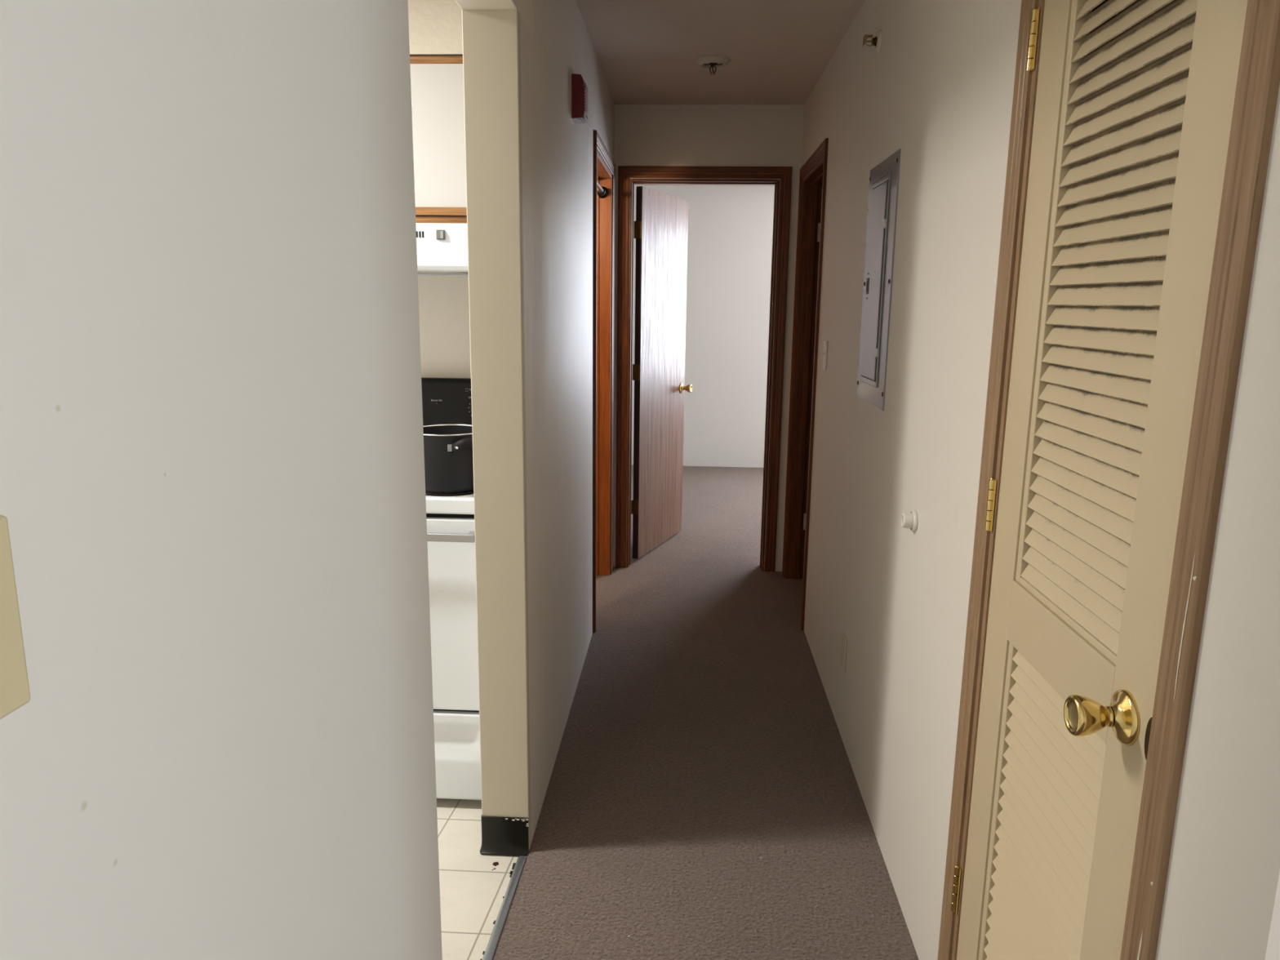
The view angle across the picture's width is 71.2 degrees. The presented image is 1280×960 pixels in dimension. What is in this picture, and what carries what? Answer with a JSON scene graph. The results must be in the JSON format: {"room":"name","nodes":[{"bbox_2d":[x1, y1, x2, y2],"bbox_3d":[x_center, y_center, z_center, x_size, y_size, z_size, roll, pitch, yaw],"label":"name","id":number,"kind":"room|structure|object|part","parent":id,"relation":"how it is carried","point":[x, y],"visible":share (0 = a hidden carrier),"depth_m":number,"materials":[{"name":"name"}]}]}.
{"room":"apartment hallway","nodes":[
{"label":"apartment hallway","id":0,"kind":"room"},
{"bbox_2d":[0,0,614,959],"bbox_3d":[-0.438,0.149,0.440,0.125,2.405,8.957,1,11,3],"label":"wall","id":1,"kind":"structure","parent":0,"point":[213,500],"depth_m":0.80,"materials":[{"name":"paint"}]},
{"bbox_2d":[0,515,30,719],"bbox_3d":[-0.363,0.083,0.492,0.017,0.116,0.070,1,11,3],"label":"switch plate","id":2,"kind":"object","parent":1,"relation":"attached to","point":[15,693],"visible":1,"depth_m":0.52,"materials":[{"name":"beige plastic"}]},
{"bbox_2d":[480,815,528,856],"bbox_3d":[-0.357,0.925,2.452,0.131,0.098,0.195,1,11,3],"label":"baseboard","id":3,"kind":"structure","parent":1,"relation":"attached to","point":[501,836],"depth_m":2.37,"materials":[{"name":"black rubber"}]},
{"bbox_2d":[505,817,528,826],"bbox_3d":[-0.326,0.905,2.366,0.061,0.022,0.001,1,11,3],"label":"paint flecks","id":4,"kind":"object","parent":3,"relation":"on","point":[523,820],"visible":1,"depth_m":2.36,"materials":[{"name":"white paint"}]},
{"bbox_2d":[571,73,588,124],"bbox_3d":[-0.196,-1.252,2.942,0.045,0.136,0.100,1,11,3],"label":"fire alarm","id":5,"kind":"object","parent":1,"relation":"attached to","point":[580,89],"visible":1,"depth_m":2.90,"materials":[{"name":"red plastic"}]},
{"bbox_2d":[584,82,588,114],"bbox_3d":[-0.176,-1.254,2.942,0.004,0.080,0.082,1,11,3],"label":"grille","id":6,"kind":"object","parent":5,"relation":"attached to","point":[586,88],"depth_m":2.93,"materials":[{"name":"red plastic"}]},
{"bbox_2d":[574,0,604,75],"bbox_3d":[-0.192,-1.638,3.277,0.002,0.003,1.236,1,11,3],"label":"caulk line","id":7,"kind":"structure","parent":1,"relation":"attached to","point":[575,0],"depth_m":3.32,"materials":[{"name":"white"}]},
{"bbox_2d":[596,181,608,198],"bbox_3d":[-0.204,-1.342,4.032,0.056,0.056,0.769,1,11,3],"label":"bar","id":8,"kind":"object","parent":1,"relation":"attached to","point":[602,192],"visible":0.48,"depth_m":4.33,"materials":[{"name":"metal"}]},
{"bbox_2d":[597,186,608,198],"bbox_3d":[-0.186,-1.409,4.370,0.056,0.056,0.078,1,11,3],"label":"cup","id":9,"kind":"object","parent":8,"relation":"on","point":[602,195],"depth_m":4.39,"materials":[{"name":"black plastic"}]},
{"bbox_2d":[592,129,615,632],"bbox_3d":[-0.228,-0.448,4.211,0.138,2.106,0.920,1,11,3],"label":"door frame","id":10,"kind":"structure","parent":1,"relation":"attached to","point":[603,208],"depth_m":4.53,"materials":[{"name":"brown wood"}]},
{"bbox_3d":[-0.245,-0.411,4.219,0.025,2.031,0.770,1,11,3],"label":"stop moulding","id":11,"kind":"part","parent":10,"relation":"part of","materials":[{"name":"brown wood"}]},
{"bbox_2d":[408,0,462,55],"bbox_3d":[-1.595,-1.395,2.697,2.481,0.287,0.305,1,11,3],"label":"wall","id":12,"kind":"structure","parent":0,"point":[435,26],"depth_m":2.51,"materials":[{"name":"paint"}]},
{"bbox_2d":[417,275,471,377],"bbox_3d":[-1.646,-0.399,3.115,2.581,2.405,0.120,1,11,3],"label":"wall","id":13,"kind":"structure","parent":0,"point":[443,300],"depth_m":2.98,"materials":[{"name":"paint"}]},
{"bbox_2d":[409,55,466,223],"bbox_3d":[-0.899,-1.006,2.726,1.072,0.465,0.315,1,11,3],"label":"upper cabinet","id":14,"kind":"object","parent":13,"relation":"attached to","point":[437,82],"visible":0.02,"depth_m":2.56,"materials":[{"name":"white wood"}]},
{"bbox_3d":[-0.904,-1.193,2.548,1.072,0.018,0.014,1,11,3],"label":"rail","id":15,"kind":"part","parent":14,"relation":"part of","materials":[{"name":"brown wood"}]},
{"bbox_3d":[-0.756,-0.785,2.615,0.758,0.022,0.026,1,11,3],"label":"pull rail","id":16,"kind":"part","parent":14,"relation":"part of","materials":[{"name":"brown wood"}]},
{"bbox_3d":[-0.909,-0.764,2.632,1.072,0.025,0.016,1,11,3],"label":"rail","id":17,"kind":"part","parent":14,"relation":"part of","materials":[{"name":"brown wood"}]},
{"bbox_2d":[415,222,468,275],"bbox_3d":[-0.763,-0.692,2.689,0.760,0.137,0.495,1,11,3],"label":"range hood","id":18,"kind":"object","parent":14,"relation":"attached to","point":[442,248],"visible":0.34,"depth_m":2.54,"materials":[{"name":"white metal"}]},
{"bbox_2d":[435,230,445,239],"bbox_3d":[-0.567,-0.697,2.545,0.025,0.027,0.008,1,11,3],"label":"rocker switch","id":19,"kind":"object","parent":18,"relation":"attached to","point":[440,234],"depth_m":2.54,"materials":[{"name":"white plastic"}]},
{"bbox_2d":[462,8,531,849],"bbox_3d":[-0.345,-0.032,2.203,0.126,2.073,0.034,1,11,3],"label":"wall pillar","id":20,"kind":"structure","parent":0,"point":[491,38],"depth_m":2.15,"materials":[{"name":"paint"}]},
{"bbox_2d":[436,464,919,959],"bbox_3d":[0.587,1.088,2.175,7.200,0.090,12.100,1,11,3],"label":"floor","id":21,"kind":"structure","parent":0,"point":[701,741],"depth_m":2.63,"materials":[{"name":"carpet"}]},
{"bbox_2d":[421,377,481,799],"bbox_3d":[-0.781,0.304,2.776,0.760,1.187,0.694,1,11,3],"label":"electric range","id":22,"kind":"object","parent":21,"relation":"on","point":[450,517],"visible":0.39,"depth_m":2.50,"materials":[{"name":"white metal"}]},
{"bbox_3d":[-0.758,-0.201,3.000,0.756,0.283,0.057,1,11,3],"label":"control panel","id":23,"kind":"part","parent":22,"relation":"part of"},
{"bbox_2d":[422,424,473,493],"bbox_3d":[-0.543,-0.060,2.530,0.218,0.167,0.235,1,11,3],"label":"cooking pot","id":24,"kind":"object","parent":22,"relation":"on","point":[447,448],"visible":0.54,"depth_m":2.45,"materials":[{"name":"metal"}]},
{"bbox_3d":[-0.473,-0.094,2.431,0.069,0.044,0.051,-7,14,-34],"label":"handle","id":25,"kind":"part","parent":24,"relation":"part of","materials":[{"name":"black plastic"}]},
{"bbox_2d":[425,493,474,514],"bbox_3d":[-0.777,0.006,2.716,0.760,0.044,0.606,1,11,3],"label":"cooktop","id":26,"kind":"object","parent":22,"relation":"in","point":[436,503],"depth_m":2.41,"materials":[{"name":"white metal"}]},
{"bbox_3d":[-0.785,0.147,2.398,0.693,0.023,0.013,1,11,3],"label":"handle","id":27,"kind":"part","parent":22,"relation":"part of","materials":[{"name":"metal"}]},
{"bbox_3d":[-0.796,0.370,2.495,0.754,0.556,0.022,1,11,3],"label":"oven door","id":28,"kind":"part","parent":22,"relation":"part of","materials":[{"name":"white metal"}]},
{"bbox_3d":[-0.801,0.782,2.578,0.754,0.263,0.022,1,11,3],"label":"drawer","id":29,"kind":"part","parent":22,"relation":"part of","materials":[{"name":"white metal"}]},
{"bbox_2d":[492,862,498,870],"bbox_3d":[-0.377,1.003,2.326,0.018,0.002,0.037,1,11,3],"label":"stain","id":30,"kind":"object","parent":21,"relation":"on","point":[495,864],"visible":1,"depth_m":2.33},
{"bbox_2d":[480,862,515,959],"bbox_3d":[-0.354,1.068,2.008,0.008,0.002,0.678,2,11,4],"label":"crumbs","id":31,"kind":"object","parent":21,"relation":"on","point":[513,864],"visible":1,"depth_m":2.29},
{"bbox_2d":[482,855,526,959],"bbox_3d":[-0.384,1.177,1.428,0.024,0.010,1.898,2,11,4],"label":"floor strip","id":32,"kind":"object","parent":21,"relation":"on","point":[499,925],"visible":1,"depth_m":2.15,"materials":[{"name":"metal"}]},
{"bbox_2d":[631,185,774,467],"bbox_3d":[0.874,-1.305,7.810,5.700,2.405,0.100,1,11,3],"label":"wall","id":33,"kind":"structure","parent":0,"point":[731,228],"depth_m":7.75,"materials":[{"name":"paint"}]},
{"bbox_2d":[613,104,804,571],"bbox_3d":[0.705,-0.691,4.724,5.700,2.405,0.115,1,11,3],"label":"wall","id":34,"kind":"structure","parent":0,"point":[646,135],"depth_m":4.49,"materials":[{"name":"paint"}]},
{"bbox_2d":[631,186,692,559],"bbox_3d":[0.145,-0.604,5.174,0.102,2.016,0.730,6,12,23],"label":"door","id":35,"kind":"structure","parent":34,"relation":"in","point":[660,228],"depth_m":5.10,"materials":[{"name":"brown wood"}]},
{"bbox_3d":[0.289,-0.559,5.455,0.050,0.050,0.050,5,12,22],"label":"knob","id":36,"kind":"part","parent":35,"relation":"part of","materials":[{"name":"gold metal"}]},
{"bbox_2d":[615,165,792,572],"bbox_3d":[0.317,-0.555,4.769,0.874,2.111,0.132,1,11,3],"label":"door frame","id":37,"kind":"structure","parent":34,"relation":"attached to","point":[690,175],"depth_m":4.66,"materials":[{"name":"brown wood"}]},
{"bbox_2d":[576,0,865,186],"bbox_3d":[0.619,-1.374,1.735,7.200,0.100,12.200,1,11,3],"label":"ceiling","id":38,"kind":"structure","parent":0,"point":[647,51],"depth_m":3.42,"materials":[{"name":"paint"}]},
{"bbox_2d":[695,55,730,75],"bbox_3d":[0.297,-1.681,3.642,0.141,0.058,0.141,1,11,3],"label":"sprinkler","id":39,"kind":"object","parent":38,"relation":"attached to","point":[716,62],"visible":1,"depth_m":3.61,"materials":[{"name":"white metal"}]},
{"bbox_2d":[695,55,730,69],"bbox_3d":[0.297,-1.697,3.639,0.141,0.025,0.141,1,11,3],"label":"escutcheon","id":40,"kind":"object","parent":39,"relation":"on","point":[716,62],"depth_m":3.61,"materials":[{"name":"white metal"}]},
{"bbox_2d":[801,0,1279,959],"bbox_3d":[0.752,-0.300,2.766,0.115,2.405,4.099,1,11,3],"label":"wall","id":41,"kind":"structure","parent":0,"point":[939,87],"depth_m":1.92,"materials":[{"name":"paint"}]},
{"bbox_2d":[782,137,828,630],"bbox_3d":[0.822,-0.433,4.225,0.128,2.096,0.845,1,11,3],"label":"door frame","id":42,"kind":"structure","parent":41,"relation":"attached to","point":[812,189],"depth_m":4.51,"materials":[{"name":"brown wood"}]},
{"bbox_3d":[0.826,-0.396,4.232,0.030,2.021,0.695,1,11,3],"label":"stop moulding","id":43,"kind":"part","parent":42,"relation":"part of","materials":[{"name":"brown wood"}]},
{"bbox_2d":[822,340,827,370],"bbox_3d":[0.730,-0.496,3.553,0.017,0.116,0.070,1,11,3],"label":"light switch","id":44,"kind":"object","parent":41,"relation":"attached to","point":[824,350],"visible":1,"depth_m":3.53,"materials":[{"name":"beige plastic"}]},
{"bbox_2d":[840,631,847,672],"bbox_3d":[0.684,0.578,3.008,0.007,0.117,0.076,1,11,3],"label":"blank wall plate","id":45,"kind":"object","parent":41,"relation":"attached to","point":[844,641],"visible":1,"depth_m":2.99,"materials":[{"name":"beige plastic"}]},
{"bbox_2d":[862,28,882,53],"bbox_3d":[0.687,-1.301,2.654,0.047,0.068,0.068,1,11,3],"label":"sprinkler","id":46,"kind":"object","parent":41,"relation":"attached to","point":[876,41],"visible":1,"depth_m":2.64,"materials":[{"name":"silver metal"}]},
{"bbox_2d":[857,148,901,410],"bbox_3d":[0.686,-0.569,2.609,0.014,0.692,0.390,1,11,3],"label":"breaker panel","id":47,"kind":"object","parent":41,"relation":"attached to","point":[884,177],"visible":1,"depth_m":2.55,"materials":[{"name":"grey metal"}]},
{"bbox_3d":[0.686,-0.576,2.622,0.007,0.552,0.206,1,11,3],"label":"door","id":48,"kind":"part","parent":47,"relation":"part of","materials":[{"name":"grey metal"}]},
{"bbox_2d":[900,509,918,531],"bbox_3d":[0.637,0.096,2.122,0.031,0.052,0.052,1,11,3],"label":"door stop","id":49,"kind":"object","parent":41,"relation":"attached to","point":[908,520],"visible":1,"depth_m":2.11,"materials":[{"name":"white plastic"}]},
{"bbox_2d":[951,0,1247,959],"bbox_3d":[0.597,0.175,1.317,0.100,2.005,0.603,1,11,3],"label":"door","id":50,"kind":"structure","parent":41,"relation":"in","point":[1128,157],"depth_m":1.23,"materials":[{"name":"beige paint"}]},
{"bbox_3d":[0.538,0.291,1.108,0.002,0.034,0.034,1,11,3],"label":"knob","id":51,"kind":"part","parent":50,"relation":"part of","materials":[{"name":"gold metal"}]},
{"bbox_3d":[0.559,0.292,1.107,0.050,0.051,0.051,1,11,3],"label":"knob","id":52,"kind":"part","parent":50,"relation":"part of","materials":[{"name":"gold metal"}]},
{"bbox_2d":[937,0,1279,959],"bbox_3d":[0.662,0.151,1.300,0.126,2.091,0.710,1,11,3],"label":"door frame","id":53,"kind":"structure","parent":41,"relation":"attached to","point":[1258,81],"depth_m":0.98,"materials":[{"name":"brown wood"}]},
{"bbox_2d":[1111,0,1195,62],"bbox_3d":[1.051,-0.015,1.353,0.638,2.405,1.030,1,11,3],"label":"wall","id":54,"kind":"structure","parent":0,"point":[1137,0],"depth_m":1.67,"materials":[{"name":"paint"}]}
]}

